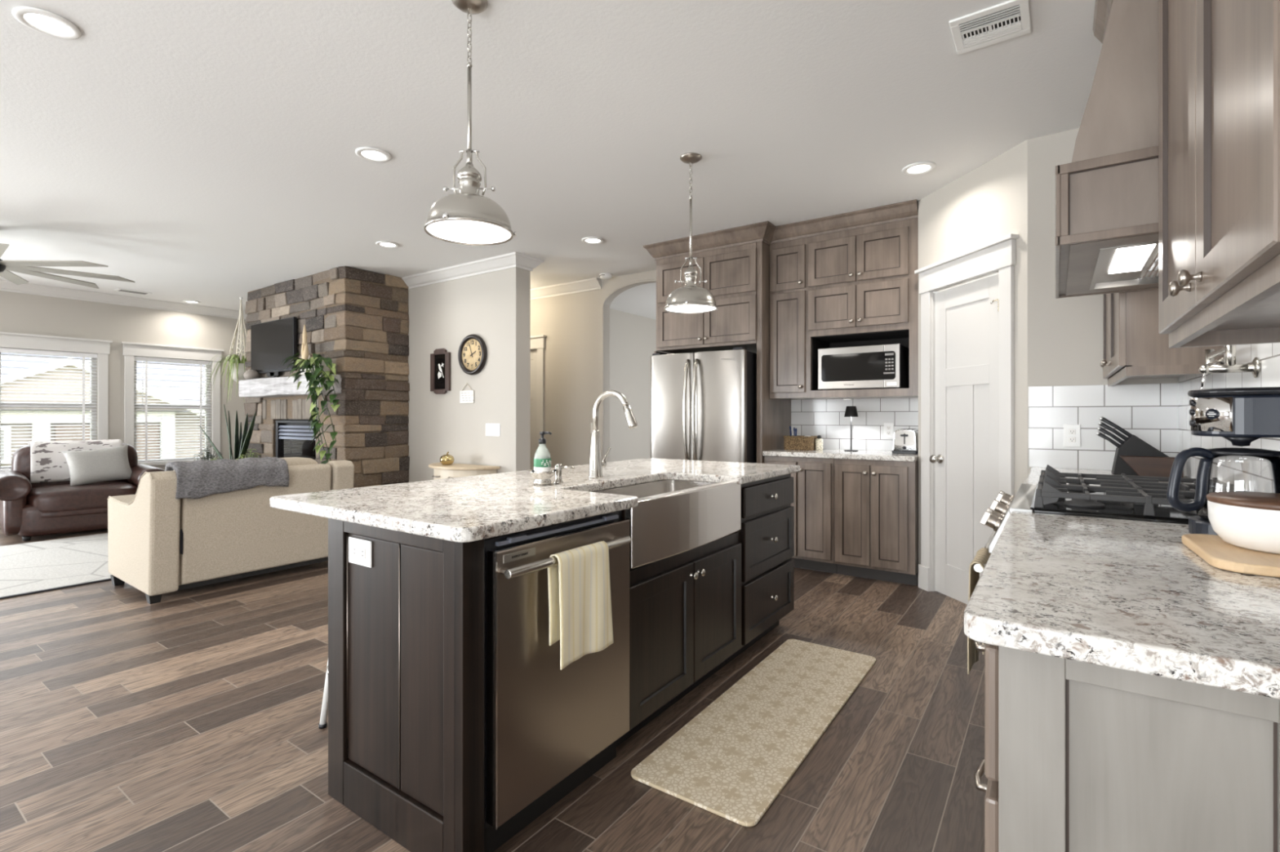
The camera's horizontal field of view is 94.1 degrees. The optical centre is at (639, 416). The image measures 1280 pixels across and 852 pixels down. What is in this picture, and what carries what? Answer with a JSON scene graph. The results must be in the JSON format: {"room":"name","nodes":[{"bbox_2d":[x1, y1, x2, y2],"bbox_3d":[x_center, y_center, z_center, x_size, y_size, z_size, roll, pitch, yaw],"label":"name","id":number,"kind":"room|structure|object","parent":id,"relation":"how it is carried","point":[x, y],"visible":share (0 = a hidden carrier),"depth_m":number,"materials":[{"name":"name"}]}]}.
{"room":"kitchen","nodes":[
{"label":"kitchen","id":0,"kind":"room"},
{"bbox_2d":[0,290,247,464],"bbox_3d":[-7.808,-0.165,5.892,0.150,2.710,7.540,0,0,35],"label":"wall","id":1,"kind":"structure","parent":0,"point":[20,313],"depth_m":7.54,"materials":[{"name":"grey paint"}]},
{"bbox_2d":[0,331,112,471],"bbox_3d":[-7.205,-0.105,6.684,0.185,1.680,1.950,0,0,35],"label":"window","id":2,"kind":"structure","parent":1,"relation":"in","point":[7,340],"depth_m":7.26,"materials":[{"name":"white paint"}]},
{"bbox_2d":[0,347,97,471],"bbox_3d":[-7.197,-0.080,6.679,0.062,1.382,1.682,0,0,35],"label":"window blind","id":3,"kind":"object","parent":2,"relation":"attached to","point":[83,356],"visible":0.69,"depth_m":7.00,"materials":[{"name":"white plastic"}]},
{"bbox_2d":[0,280,247,319],"bbox_3d":[-7.706,-1.465,5.827,0.092,0.110,7.150,0,0,35],"label":"trim","id":4,"kind":"structure","parent":1,"relation":"attached to","point":[5,286],"depth_m":7.45,"materials":[{"name":"white paint"}]},
{"bbox_2d":[120,341,223,470],"bbox_3d":[-6.274,-0.105,8.019,0.185,1.680,1.125,0,0,35],"label":"window","id":5,"kind":"structure","parent":1,"relation":"in","point":[130,349],"depth_m":7.89,"materials":[{"name":"white paint"}]},
{"bbox_2d":[133,356,211,463],"bbox_3d":[-6.267,-0.080,8.014,0.062,1.382,0.857,0,0,35],"label":"window blind","id":6,"kind":"object","parent":5,"relation":"attached to","point":[146,360],"visible":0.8,"depth_m":7.97,"materials":[{"name":"white plastic"}]},
{"bbox_2d":[408,267,530,482],"bbox_3d":[-3.381,-0.165,7.286,5.520,2.710,0.190,0,0,35],"label":"wall","id":7,"kind":"structure","parent":0,"point":[495,307],"depth_m":5.97,"materials":[{"name":"grey paint"}]},
{"bbox_2d":[430,348,450,394],"bbox_3d":[-2.095,-0.472,6.255,0.310,0.475,0.028,0,0,35],"label":"wall picture","id":8,"kind":"object","parent":7,"relation":"attached to","point":[440,360],"visible":1,"depth_m":6.25,"materials":[{"name":"black wood"}]},
{"bbox_2d":[459,382,474,403],"bbox_3d":[-1.744,-0.237,6.020,0.226,0.204,0.012,0,0,35],"label":"plaque","id":9,"kind":"object","parent":7,"relation":"attached to","point":[468,396],"visible":1,"depth_m":6.01,"materials":[{"name":"white"}]},
{"bbox_2d":[457,333,487,375],"bbox_3d":[-1.682,-0.618,5.956,0.410,0.410,0.046,0,0,35],"label":"wall clock","id":10,"kind":"object","parent":7,"relation":"attached to","point":[472,353],"visible":1,"depth_m":5.95,"materials":[{"name":"brown metal"}]},
{"bbox_2d":[401,252,544,288],"bbox_3d":[-3.344,-1.465,7.260,5.612,0.110,0.374,0,0,35],"label":"trim","id":11,"kind":"structure","parent":7,"relation":"attached to","point":[513,260],"depth_m":5.89,"materials":[{"name":"white paint"}]},
{"bbox_2d":[485,423,500,436],"bbox_3d":[-1.427,0.133,5.803,0.199,0.120,0.010,0,0,35],"label":"wall switch","id":12,"kind":"object","parent":7,"relation":"attached to","point":[491,429],"visible":1,"depth_m":5.79,"materials":[{"name":"white plastic"}]},
{"bbox_2d":[0,524,988,851],"bbox_3d":[-2.116,1.250,5.009,10.600,0.120,12.600,0,0,35],"label":"floor","id":13,"kind":"structure","parent":0,"point":[188,721],"depth_m":2.19,"materials":[{"name":"brown wood"}]},
{"bbox_2d":[0,533,111,599],"bbox_3d":[-4.888,1.183,4.777,2.238,0.011,2.750,0,0,35],"label":"area rug","id":14,"kind":"object","parent":13,"relation":"on","point":[34,567],"visible":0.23,"depth_m":4.75,"materials":[{"name":"white fabric"}]},
{"bbox_2d":[0,443,164,541],"bbox_3d":[-5.890,0.740,6.287,1.085,0.900,1.330,0,0,42],"label":"leather sofa","id":15,"kind":"object","parent":13,"relation":"on","point":[28,509],"visible":0.69,"depth_m":5.84,"materials":[{"name":"brown leather"}]},
{"bbox_2d":[11,443,137,488],"bbox_3d":[-6.164,0.590,6.533,0.350,0.600,1.000,0,0,42],"label":"cushion","id":16,"kind":"object","parent":15,"relation":"on","point":[20,460],"depth_m":6.15,"materials":[{"name":"white fabric"}]},
{"bbox_2d":[28,439,122,483],"bbox_3d":[-6.162,0.473,6.517,0.415,0.424,0.721,0,0,42],"label":"throw","id":17,"kind":"object","parent":15,"relation":"on","point":[48,463],"visible":0.62,"depth_m":6.26,"materials":[{"name":"white fabric"}]},
{"bbox_2d":[26,481,137,512],"bbox_3d":[-5.797,0.838,6.204,0.835,0.245,0.850,0,0,42],"label":"seat cushion","id":18,"kind":"object","parent":15,"relation":"on","point":[52,496],"depth_m":5.92,"materials":[{"name":"brown leather"}]},
{"bbox_2d":[62,444,132,485],"bbox_3d":[-5.777,0.524,6.373,0.215,0.419,0.571,0,0,35],"label":"throw pillow","id":19,"kind":"object","parent":15,"relation":"on","point":[91,466],"visible":0.98,"depth_m":6.31,"materials":[{"name":"grey fabric"}]},
{"bbox_2d":[107,457,354,604],"bbox_3d":[-3.034,0.756,4.509,0.899,0.868,1.320,0,0,35],"label":"sofa","id":20,"kind":"object","parent":13,"relation":"on","point":[159,543],"visible":0.73,"depth_m":4.07,"materials":[{"name":"beige fabric"}]},
{"bbox_2d":[164,457,288,498],"bbox_3d":[-2.866,0.424,4.163,0.270,0.258,0.699,0,0,35],"label":"throw blanket","id":21,"kind":"object","parent":20,"relation":"on","point":[197,479],"visible":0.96,"depth_m":4.05,"materials":[{"name":"grey fabric"}]},
{"bbox_2d":[280,457,317,466],"bbox_3d":[-2.759,0.516,4.620,0.250,0.388,0.475,0,0,35],"label":"cushion","id":22,"kind":"object","parent":20,"relation":"on","point":[291,461],"depth_m":4.62,"materials":[{"name":"beige fabric"}]},
{"bbox_2d":[318,660,328,728],"bbox_3d":[-1.018,0.871,2.318,0.360,0.638,0.360,0,0,35],"label":"bar stool","id":23,"kind":"object","parent":13,"relation":"on","point":[323,724],"visible":0.05,"depth_m":2.27,"materials":[{"name":"silver metal"}]},
{"bbox_2d":[239,266,409,488],"bbox_3d":[-3.740,-0.164,6.849,2.278,2.720,0.934,0,0,35],"label":"stone fireplace","id":24,"kind":"object","parent":13,"relation":"on","point":[357,318],"visible":0.56,"depth_m":6.34,"materials":[{"name":"brown stone"}]},
{"bbox_2d":[243,369,260,379],"bbox_3d":[-4.534,-0.483,6.962,0.170,0.123,0.170,0,0,35],"label":"round vase","id":25,"kind":"object","parent":24,"relation":"on","point":[250,374],"visible":0.79,"depth_m":6.91,"materials":[{"name":"beige ceramic"}]},
{"bbox_2d":[250,316,296,379],"bbox_3d":[-4.188,-0.755,6.776,1.040,0.659,0.150,0,0,35],"label":"television","id":26,"kind":"object","parent":24,"relation":"on","point":[272,342],"visible":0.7,"depth_m":6.74,"materials":[{"name":"black plastic"}]},
{"bbox_2d":[300,324,308,375],"bbox_3d":[-3.494,-0.691,6.213,0.082,0.538,0.084,0,0,-11],"label":"pampas vase","id":27,"kind":"object","parent":24,"relation":"on","point":[304,351],"visible":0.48,"depth_m":6.20,"materials":[{"name":"white"}]},
{"bbox_2d":[280,353,339,464],"bbox_3d":[-3.260,-0.037,5.906,0.723,1.198,0.426,0,0,35],"label":"trailing plant","id":28,"kind":"object","parent":24,"relation":"on","point":[316,362],"visible":0.98,"depth_m":5.82,"materials":[{"name":"green plant"}]},
{"bbox_2d":[328,518,484,851],"bbox_3d":[-0.695,0.752,1.716,0.652,0.876,0.070,0,0,35],"label":"island end panel","id":29,"kind":"object","parent":13,"relation":"on","point":[406,631],"visible":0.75,"depth_m":1.65,"materials":[{"name":"brown wood"}]},
{"bbox_2d":[348,537,372,568],"bbox_3d":[-0.839,0.406,1.783,0.121,0.078,0.009,0,0,35],"label":"outlet","id":30,"kind":"object","parent":29,"relation":"attached to","point":[360,551],"visible":1,"depth_m":1.78,"materials":[{"name":"white plastic"}]},
{"bbox_2d":[428,462,499,479],"bbox_3d":[-1.811,0.835,5.832,0.899,0.710,0.350,0,0,35],"label":"table","id":31,"kind":"object","parent":13,"relation":"on","point":[441,471],"visible":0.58,"depth_m":5.68,"materials":[{"name":"beige paint"}]},
{"bbox_2d":[440,451,453,465],"bbox_3d":[-1.907,0.413,5.887,0.129,0.133,0.129,0,0,-33],"label":"pumpkin","id":32,"kind":"object","parent":31,"relation":"on","point":[445,460],"visible":1,"depth_m":5.84,"materials":[{"name":"gold metal"}]},
{"bbox_2d":[484,511,631,851],"bbox_3d":[-0.430,0.759,1.957,0.656,0.862,0.608,0,0,35],"label":"dishwasher","id":33,"kind":"object","parent":13,"relation":"on","point":[548,729],"visible":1,"depth_m":1.69,"materials":[{"name":"silver metal"}]},
{"bbox_2d":[547,540,613,670],"bbox_3d":[-0.174,0.548,1.772,0.060,0.323,0.245,0,0,35],"label":"dish towel","id":34,"kind":"object","parent":33,"relation":"hanging from","point":[580,602],"visible":0.98,"depth_m":1.74,"materials":[{"name":"yellow fabric"}]},
{"bbox_2d":[616,509,741,746],"bbox_3d":[-0.029,0.752,2.607,0.683,0.876,0.912,0,0,35],"label":"base cabinet","id":35,"kind":"object","parent":13,"relation":"on","point":[685,607],"visible":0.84,"depth_m":2.35,"materials":[{"name":"brown wood"}]},
{"bbox_2d":[650,346,756,462],"bbox_3d":[0.646,0.324,5.176,0.885,1.732,0.868,0,0,35],"label":"refrigerator","id":36,"kind":"object","parent":13,"relation":"on","point":[704,404],"visible":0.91,"depth_m":4.83,"materials":[{"name":"grey metal"}]},
{"bbox_2d":[631,639,875,826],"bbox_3d":[0.559,1.183,2.440,0.448,0.012,1.467,0,0,35],"label":"kitchen mat","id":37,"kind":"object","parent":13,"relation":"on","point":[735,757],"visible":1,"depth_m":2.20,"materials":[{"name":"plastic"}]},
{"bbox_2d":[725,473,794,664],"bbox_3d":[0.424,0.752,3.257,0.683,0.876,0.670,0,0,35],"label":"base cabinet","id":38,"kind":"object","parent":13,"relation":"on","point":[766,531],"visible":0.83,"depth_m":3.04,"materials":[{"name":"brown wood"}]},
{"bbox_2d":[269,457,799,542],"bbox_3d":[-0.186,0.294,2.712,1.050,0.037,2.342,0,0,35],"label":"countertop","id":39,"kind":"structure","parent":38,"relation":"on","point":[463,509],"depth_m":2.03,"materials":[{"name":"stone"}]},
{"bbox_2d":[528,469,556,485],"bbox_3d":[-0.396,0.243,2.402,0.104,0.065,0.110,0,0,35],"label":"soap dish","id":40,"kind":"object","parent":39,"relation":"on","point":[541,478],"visible":0.77,"depth_m":2.37,"materials":[{"name":"beige ceramic"}]},
{"bbox_2d":[533,431,551,471],"bbox_3d":[-0.393,0.149,2.404,0.073,0.176,0.070,0,0,35],"label":"soap bottle","id":41,"kind":"object","parent":40,"relation":"on","point":[542,458],"visible":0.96,"depth_m":2.38,"materials":[{"name":"white plastic"}]},
{"bbox_2d":[553,463,574,484],"bbox_3d":[-0.313,0.236,2.464,0.088,0.080,0.040,0,0,-4],"label":"soap dispenser","id":42,"kind":"object","parent":39,"relation":"on","point":[558,467],"visible":0.99,"depth_m":2.45,"materials":[{"name":"silver metal"}]},
{"bbox_2d":[588,390,638,478],"bbox_3d":[-0.098,0.080,2.662,0.262,0.392,0.141,0,0,35],"label":"faucet","id":43,"kind":"object","parent":39,"relation":"on","point":[596,464],"visible":1,"depth_m":2.66,"materials":[{"name":"silver metal"}]},
{"bbox_2d":[591,480,740,568],"bbox_3d":[0.064,0.411,2.515,0.418,0.229,0.870,0,0,35],"label":"sink","id":44,"kind":"object","parent":39,"relation":"in","point":[671,517],"visible":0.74,"depth_m":2.35,"materials":[{"name":"silver metal"}]},
{"bbox_2d":[591,480,715,497],"bbox_3d":[0.034,0.417,2.533,0.350,0.206,0.865,0,0,35],"label":"basin","id":45,"kind":"object","parent":44,"relation":"in","point":[646,490],"depth_m":2.83,"materials":[{"name":"silver metal"}]},
{"bbox_2d":[756,241,791,463],"bbox_3d":[1.135,-0.160,5.022,0.046,2.700,0.638,0,0,35],"label":"panel","id":46,"kind":"object","parent":13,"relation":"on","point":[773,415],"visible":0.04,"depth_m":4.80,"materials":[{"name":"brown wood"}]},
{"bbox_2d":[764,455,836,573],"bbox_3d":[1.379,0.752,4.838,0.558,0.876,0.660,0,0,35],"label":"base cabinet","id":47,"kind":"object","parent":13,"relation":"on","point":[813,504],"visible":0.42,"depth_m":4.54,"materials":[{"name":"beige wood"}]},
{"bbox_2d":[762,448,918,462],"bbox_3d":[1.613,0.294,4.686,1.117,0.037,0.633,0,0,35],"label":"countertop","id":48,"kind":"structure","parent":47,"relation":"on","point":[888,455],"depth_m":4.45,"materials":[{"name":"stone"}]},
{"bbox_2d":[783,435,817,450],"bbox_3d":[1.326,0.218,4.920,0.254,0.115,0.164,0,0,35],"label":"basket","id":49,"kind":"object","parent":48,"relation":"on","point":[790,442],"visible":0.92,"depth_m":4.85,"materials":[{"name":"brown wicker"}]},
{"bbox_2d":[844,406,857,451],"bbox_3d":[1.683,0.097,4.751,0.106,0.358,0.106,0,0,35],"label":"table lamp","id":50,"kind":"object","parent":48,"relation":"on","point":[851,411],"visible":1,"depth_m":4.72,"materials":[{"name":"black metal"}]},
{"bbox_2d":[892,428,918,453],"bbox_3d":[2.022,0.185,4.502,0.182,0.182,0.280,0,0,35],"label":"toaster","id":51,"kind":"object","parent":48,"relation":"on","point":[905,440],"visible":0.88,"depth_m":4.40,"materials":[{"name":"silver metal"}]},
{"bbox_2d":[834,458,918,586],"bbox_3d":[1.838,0.752,4.519,0.557,0.876,0.660,0,0,35],"label":"base cabinet","id":52,"kind":"object","parent":13,"relation":"on","point":[876,502],"visible":0.91,"depth_m":4.26,"materials":[{"name":"beige wood"}]},
{"bbox_2d":[973,464,1248,572],"bbox_3d":[1.511,0.673,1.921,0.694,0.973,0.768,0,0,35],"label":"gas range","id":53,"kind":"object","parent":13,"relation":"on","point":[1122,497],"visible":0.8,"depth_m":1.77,"materials":[{"name":"silver metal"}]},
{"bbox_2d":[967,547,991,674],"bbox_3d":[1.109,0.623,1.931,0.058,0.353,0.267,0,0,35],"label":"towel","id":54,"kind":"object","parent":53,"relation":"hanging from","point":[982,556],"visible":0.25,"depth_m":1.87,"materials":[{"name":"beige fabric"}]},
{"bbox_2d":[1033,509,1188,524],"bbox_3d":[1.574,0.276,1.877,0.540,0.017,0.768,0,0,35],"label":"cooktop","id":55,"kind":"object","parent":53,"relation":"in","point":[1165,516],"depth_m":1.63,"materials":[{"name":"silver metal"}]},
{"bbox_2d":[973,640,1279,851],"bbox_3d":[1.014,0.751,1.130,0.618,0.877,1.077,0,0,35],"label":"base cabinet","id":56,"kind":"object","parent":13,"relation":"on","point":[1080,757],"visible":0.48,"depth_m":0.76,"materials":[{"name":"beige wood"}]},
{"bbox_2d":[963,511,1279,699],"bbox_3d":[1.013,0.294,1.117,0.601,0.036,1.114,0,0,35],"label":"countertop","id":57,"kind":"structure","parent":56,"relation":"on","point":[1129,595],"depth_m":0.88,"materials":[{"name":"stone"}]},
{"bbox_2d":[1182,533,1279,577],"bbox_3d":[1.215,0.266,1.121,0.264,0.018,0.320,0,0,35],"label":"cutting board","id":58,"kind":"object","parent":57,"relation":"on","point":[1219,553],"visible":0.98,"depth_m":1.10,"materials":[{"name":"brown wood"}]},
{"bbox_2d":[1205,491,1279,554],"bbox_3d":[1.244,0.207,1.150,0.220,0.099,0.220,0,0,35],"label":"serving bowl","id":59,"kind":"object","parent":58,"relation":"on","point":[1251,521],"visible":1,"depth_m":1.13,"materials":[{"name":"white ceramic"}]},
{"bbox_2d":[1187,386,1279,535],"bbox_3d":[1.382,0.107,1.335,0.231,0.338,0.186,0,0,35],"label":"coffee maker","id":60,"kind":"object","parent":57,"relation":"on","point":[1242,416],"visible":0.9,"depth_m":1.30,"materials":[{"name":"black plastic"}]},
{"bbox_2d":[1166,447,1279,520],"bbox_3d":[1.337,0.154,1.366,0.210,0.166,0.152,0,0,35],"label":"coffee carafe","id":61,"kind":"object","parent":60,"relation":"in","point":[1199,504],"visible":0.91,"depth_m":1.35,"materials":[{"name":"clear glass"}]},
{"bbox_3d":[2.078,0.751,2.652,0.612,0.877,1.058,0,0,35],"label":"base cabinet","id":62,"kind":"object","parent":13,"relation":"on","visible":0},
{"bbox_2d":[1024,466,1209,492],"bbox_3d":[2.079,0.294,2.646,0.601,0.036,1.067,0,0,35],"label":"countertop","id":63,"kind":"structure","parent":62,"relation":"on","point":[1033,476],"depth_m":2.91,"materials":[{"name":"stone"}]},
{"bbox_2d":[1111,435,1183,478],"bbox_3d":[2.364,0.181,2.786,0.242,0.190,0.165,0,0,35],"label":"knife block","id":64,"kind":"object","parent":63,"relation":"on","point":[1134,457],"visible":0.76,"depth_m":2.75,"materials":[{"name":"black wood"}]},
{"bbox_2d":[1099,416,1132,437],"bbox_3d":[2.282,0.058,2.841,0.145,0.114,0.020,0,0,35],"label":"kitchen knife","id":65,"kind":"object","parent":64,"relation":"in","point":[1102,419],"visible":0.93,"depth_m":2.84,"materials":[{"name":"black plastic"}]},
{"bbox_3d":[-4.446,0.980,6.389,1.100,0.420,0.300,0,0,35],"label":"bench","id":66,"kind":"object","parent":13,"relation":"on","visible":0},
{"bbox_2d":[200,404,256,459],"bbox_3d":[-4.299,0.320,6.224,0.675,0.898,0.249,0,0,-6],"label":"snake plant","id":67,"kind":"object","parent":66,"relation":"on","point":[241,444],"visible":0.44,"depth_m":6.22,"materials":[{"name":"green plant"}]},
{"bbox_2d":[0,0,1102,319],"bbox_3d":[-2.116,-1.580,5.009,10.600,0.120,12.600,0,0,35],"label":"ceiling","id":68,"kind":"structure","parent":0,"point":[202,151],"depth_m":3.08,"materials":[{"name":"white paint"}]},
{"bbox_2d":[11,5,81,39],"bbox_3d":[-2.286,-1.514,2.300,0.192,0.010,0.192,0,0,35],"label":"recessed light","id":69,"kind":"object","parent":68,"relation":"in","point":[46,23],"visible":1,"depth_m":2.29,"materials":[{"name":"white plastic"}]},
{"bbox_2d":[0,243,134,288],"bbox_3d":[-5.236,-1.339,4.769,1.788,0.359,1.814,0,0,35],"label":"ceiling fan","id":70,"kind":"object","parent":68,"relation":"hanging from","point":[33,268],"visible":1,"depth_m":5.03,"materials":[{"name":"grey metal"}]},
{"bbox_2d":[200,297,247,404],"bbox_3d":[-5.205,-0.822,7.681,0.730,1.395,0.779,0,0,-20],"label":"hanging plant","id":71,"kind":"object","parent":68,"relation":"hanging from","point":[237,367],"visible":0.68,"depth_m":7.55,"materials":[{"name":"green plant"}]},
{"bbox_2d":[355,146,391,162],"bbox_3d":[-1.543,-1.514,3.452,0.192,0.010,0.192,0,0,35],"label":"recessed light","id":72,"kind":"object","parent":68,"relation":"in","point":[369,153],"visible":1,"depth_m":3.45,"materials":[{"name":"white plastic"}]},
{"bbox_2d":[423,0,516,245],"bbox_3d":[-0.617,-1.094,2.179,0.326,0.852,0.315,0,0,-21],"label":"pendant light","id":73,"kind":"object","parent":68,"relation":"hanging from","point":[466,217],"visible":1,"depth_m":2.15,"materials":[{"name":"grey metal"}]},
{"bbox_2d":[426,220,511,244],"bbox_3d":[-0.622,-0.674,2.177,0.298,0.005,0.298,0,0,35],"label":"diffuser","id":74,"kind":"object","parent":73,"relation":"attached to","point":[457,232],"depth_m":2.17,"materials":[{"name":"white glass"}]},
{"bbox_2d":[581,236,604,244],"bbox_3d":[-0.407,-1.514,5.135,0.192,0.010,0.192,0,0,35],"label":"recessed light","id":75,"kind":"object","parent":68,"relation":"in","point":[589,240],"visible":1,"depth_m":5.12,"materials":[{"name":"white plastic"}]},
{"bbox_2d":[663,152,717,314],"bbox_3d":[0.303,-1.074,3.499,0.326,0.892,0.315,0,0,-21],"label":"pendant light","id":76,"kind":"object","parent":68,"relation":"hanging from","point":[691,299],"visible":1,"depth_m":3.46,"materials":[{"name":"grey metal"}]},
{"bbox_2d":[665,304,715,312],"bbox_3d":[0.298,-0.634,3.498,0.298,0.005,0.298,0,0,35],"label":"diffuser","id":77,"kind":"object","parent":76,"relation":"attached to","point":[668,308],"depth_m":3.48,"materials":[{"name":"white"}]},
{"bbox_2d":[902,161,936,175],"bbox_3d":[1.705,-1.514,3.645,0.192,0.010,0.192,0,0,35],"label":"recessed light","id":78,"kind":"object","parent":68,"relation":"in","point":[921,167],"visible":1,"depth_m":3.64,"materials":[{"name":"white plastic"}]},
{"bbox_2d":[949,0,1031,54],"bbox_3d":[1.363,-1.514,2.317,0.257,0.012,0.250,0,0,35],"label":"ceiling vent","id":79,"kind":"object","parent":68,"relation":"in","point":[1011,19],"visible":1,"depth_m":2.31,"materials":[{"name":"white plastic"}]},
{"bbox_2d":[530,270,656,467],"bbox_3d":[-1.252,-0.165,7.247,4.460,2.710,0.120,0,0,35],"label":"wall","id":80,"kind":"structure","parent":0,"point":[571,324],"depth_m":6.82,"materials":[{"name":"grey paint"}]},
{"bbox_2d":[530,349,537,470],"bbox_3d":[-1.550,0.175,7.430,0.860,2.010,0.040,0,0,35],"label":"door","id":81,"kind":"structure","parent":80,"relation":"in","point":[533,352],"depth_m":7.23,"materials":[{"name":"white paint"}]},
{"bbox_2d":[530,334,546,448],"bbox_3d":[-1.587,0.113,7.377,1.130,2.155,0.050,0,0,35],"label":"trim","id":82,"kind":"structure","parent":80,"relation":"attached to","point":[537,342],"depth_m":7.09,"materials":[{"name":"white paint"}]},
{"bbox_2d":[530,277,601,300],"bbox_3d":[-1.796,-1.465,7.497,3.280,0.110,0.092,0,0,35],"label":"trim","id":83,"kind":"structure","parent":80,"relation":"attached to","point":[591,284],"depth_m":6.83,"materials":[{"name":"white paint"}]},
{"bbox_2d":[601,279,656,460],"bbox_3d":[0.019,-0.123,6.288,1.064,2.627,0.024,0,0,35],"label":"trim","id":84,"kind":"structure","parent":80,"relation":"attached to","point":[648,280],"depth_m":6.58,"materials":[{"name":"grey paint"}]},
{"bbox_2d":[609,308,673,462],"bbox_3d":[-0.133,-0.165,8.923,0.120,2.710,3.910,0,0,35],"label":"wall","id":85,"kind":"structure","parent":0,"point":[633,337],"depth_m":8.83,"materials":[{"name":"grey paint"}]},
{"bbox_2d":[918,139,1027,564],"bbox_3d":[2.111,-0.165,3.957,0.342,2.710,1.365,0,0,5],"label":"wall","id":86,"kind":"structure","parent":0,"point":[988,203],"depth_m":3.50,"materials":[{"name":"grey paint"}]},
{"bbox_2d":[928,274,998,604],"bbox_3d":[2.037,0.173,3.745,0.103,2.018,0.605,0,0,-10],"label":"door","id":87,"kind":"structure","parent":86,"relation":"in","point":[965,459],"depth_m":3.77,"materials":[{"name":"white paint"}]},
{"bbox_2d":[914,234,1018,591],"bbox_3d":[2.065,0.086,3.754,0.152,2.208,0.855,0,0,-10],"label":"trim","id":88,"kind":"structure","parent":86,"relation":"attached to","point":[998,255],"depth_m":3.82,"materials":[{"name":"white paint"}]},
{"bbox_2d":[1027,128,1178,475],"bbox_3d":[2.418,-0.165,3.142,0.625,2.710,0.120,0,0,35],"label":"wall","id":89,"kind":"structure","parent":0,"point":[1065,335],"depth_m":3.21,"materials":[{"name":"grey paint"}]},
{"bbox_2d":[1063,424,1080,447],"bbox_3d":[2.284,0.102,3.149,0.072,0.118,0.009,0,0,35],"label":"outlet","id":90,"kind":"object","parent":89,"relation":"attached to","point":[1072,433],"visible":1,"depth_m":3.15,"materials":[{"name":"white plastic"}]},
{"bbox_2d":[1028,382,1178,470],"bbox_3d":[2.381,0.057,3.090,0.614,0.439,0.006,0,0,35],"label":"backsplash","id":91,"kind":"structure","parent":89,"relation":"attached to","point":[1149,412],"depth_m":3.10,"materials":[{"name":"white tile"}]},
{"bbox_3d":[0.645,-0.165,-0.054,0.120,2.710,7.450,0,0,35],"label":"wall","id":92,"kind":"structure","parent":0,"visible":0},
{"bbox_2d":[1055,0,1158,298],"bbox_3d":[1.615,-0.995,1.885,0.495,1.042,0.920,0,0,35],"label":"range hood","id":93,"kind":"object","parent":92,"relation":"attached to","point":[1107,197],"visible":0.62,"depth_m":1.60,"materials":[{"name":"beige wood"}]},
{"bbox_2d":[1100,288,1224,386],"bbox_3d":[2.226,-0.833,2.610,0.328,1.355,0.963,0,0,35],"label":"upper cabinet","id":94,"kind":"object","parent":92,"relation":"attached to","point":[1134,348],"visible":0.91,"depth_m":2.26,"materials":[{"name":"beige wood"}]},
{"bbox_2d":[1158,0,1279,348],"bbox_3d":[1.121,-0.840,1.016,0.318,1.340,1.000,0,0,35],"label":"upper cabinet","id":95,"kind":"object","parent":92,"relation":"attached to","point":[1219,60],"visible":1,"depth_m":1.03,"materials":[{"name":"beige wood"}]},
{"bbox_2d":[1178,342,1279,493],"bbox_3d":[1.787,-0.127,1.695,0.006,0.806,2.964,0,0,35],"label":"backsplash","id":96,"kind":"structure","parent":92,"relation":"attached to","point":[1248,473],"depth_m":1.97,"materials":[{"name":"white tile"}]},
{"bbox_2d":[1198,345,1261,389],"bbox_3d":[1.861,-0.153,1.921,0.131,0.154,0.343,0,0,35],"label":"pot filler","id":97,"kind":"object","parent":92,"relation":"attached to","point":[1228,364],"visible":0.83,"depth_m":1.80,"materials":[{"name":"silver metal"}]},
{"bbox_3d":[1.568,-0.165,5.233,2.510,2.710,0.200,0,0,35],"label":"wall","id":98,"kind":"structure","parent":0,"visible":0},
{"bbox_2d":[642,221,776,354],"bbox_3d":[0.716,-1.052,5.262,1.181,0.933,0.723,0,0,35],"label":"upper cabinet","id":99,"kind":"object","parent":98,"relation":"attached to","point":[726,259],"visible":0.57,"depth_m":4.97,"materials":[{"name":"beige wood"}]},
{"bbox_2d":[769,199,918,399],"bbox_3d":[1.636,-0.825,4.718,1.117,1.386,0.563,0,0,35],"label":"upper cabinet","id":100,"kind":"object","parent":98,"relation":"attached to","point":[849,279],"visible":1,"depth_m":4.55,"materials":[{"name":"beige wood"}]},
{"bbox_2d":[817,343,908,390],"bbox_3d":[1.743,-0.363,4.630,0.596,0.323,0.409,0,0,35],"label":"microwave","id":101,"kind":"object","parent":100,"relation":"in","point":[886,366],"visible":0.97,"depth_m":4.45,"materials":[{"name":"silver metal"}]},
{"bbox_2d":[791,397,918,450],"bbox_3d":[1.797,0.053,4.948,1.120,0.446,0.006,0,0,35],"label":"backsplash","id":102,"kind":"structure","parent":98,"relation":"attached to","point":[825,418],"depth_m":4.95,"materials":[{"name":"white tile"}]},
{"bbox_2d":[884,422,893,438],"bbox_3d":[2.002,0.113,4.796,0.076,0.120,0.009,0,0,35],"label":"outlet","id":103,"kind":"object","parent":98,"relation":"attached to","point":[888,427],"visible":1,"depth_m":4.79,"materials":[{"name":"white plastic"}]},
{"label":"outside","id":104,"kind":"structure","parent":0,"visible":0},
{"bbox_3d":[-18.183,1.490,17.546,30.100,0.100,36.000,0,0,35],"label":"ground","id":105,"kind":"structure","parent":104,"visible":0},
{"bbox_2d":[0,352,204,466],"bbox_3d":[-14.738,-0.335,15.145,7.100,3.550,18.000,0,0,35],"label":"neighbor house","id":106,"kind":"structure","parent":105,"relation":"on","point":[2,356],"depth_m":13.26,"materials":[{"name":"beige"}]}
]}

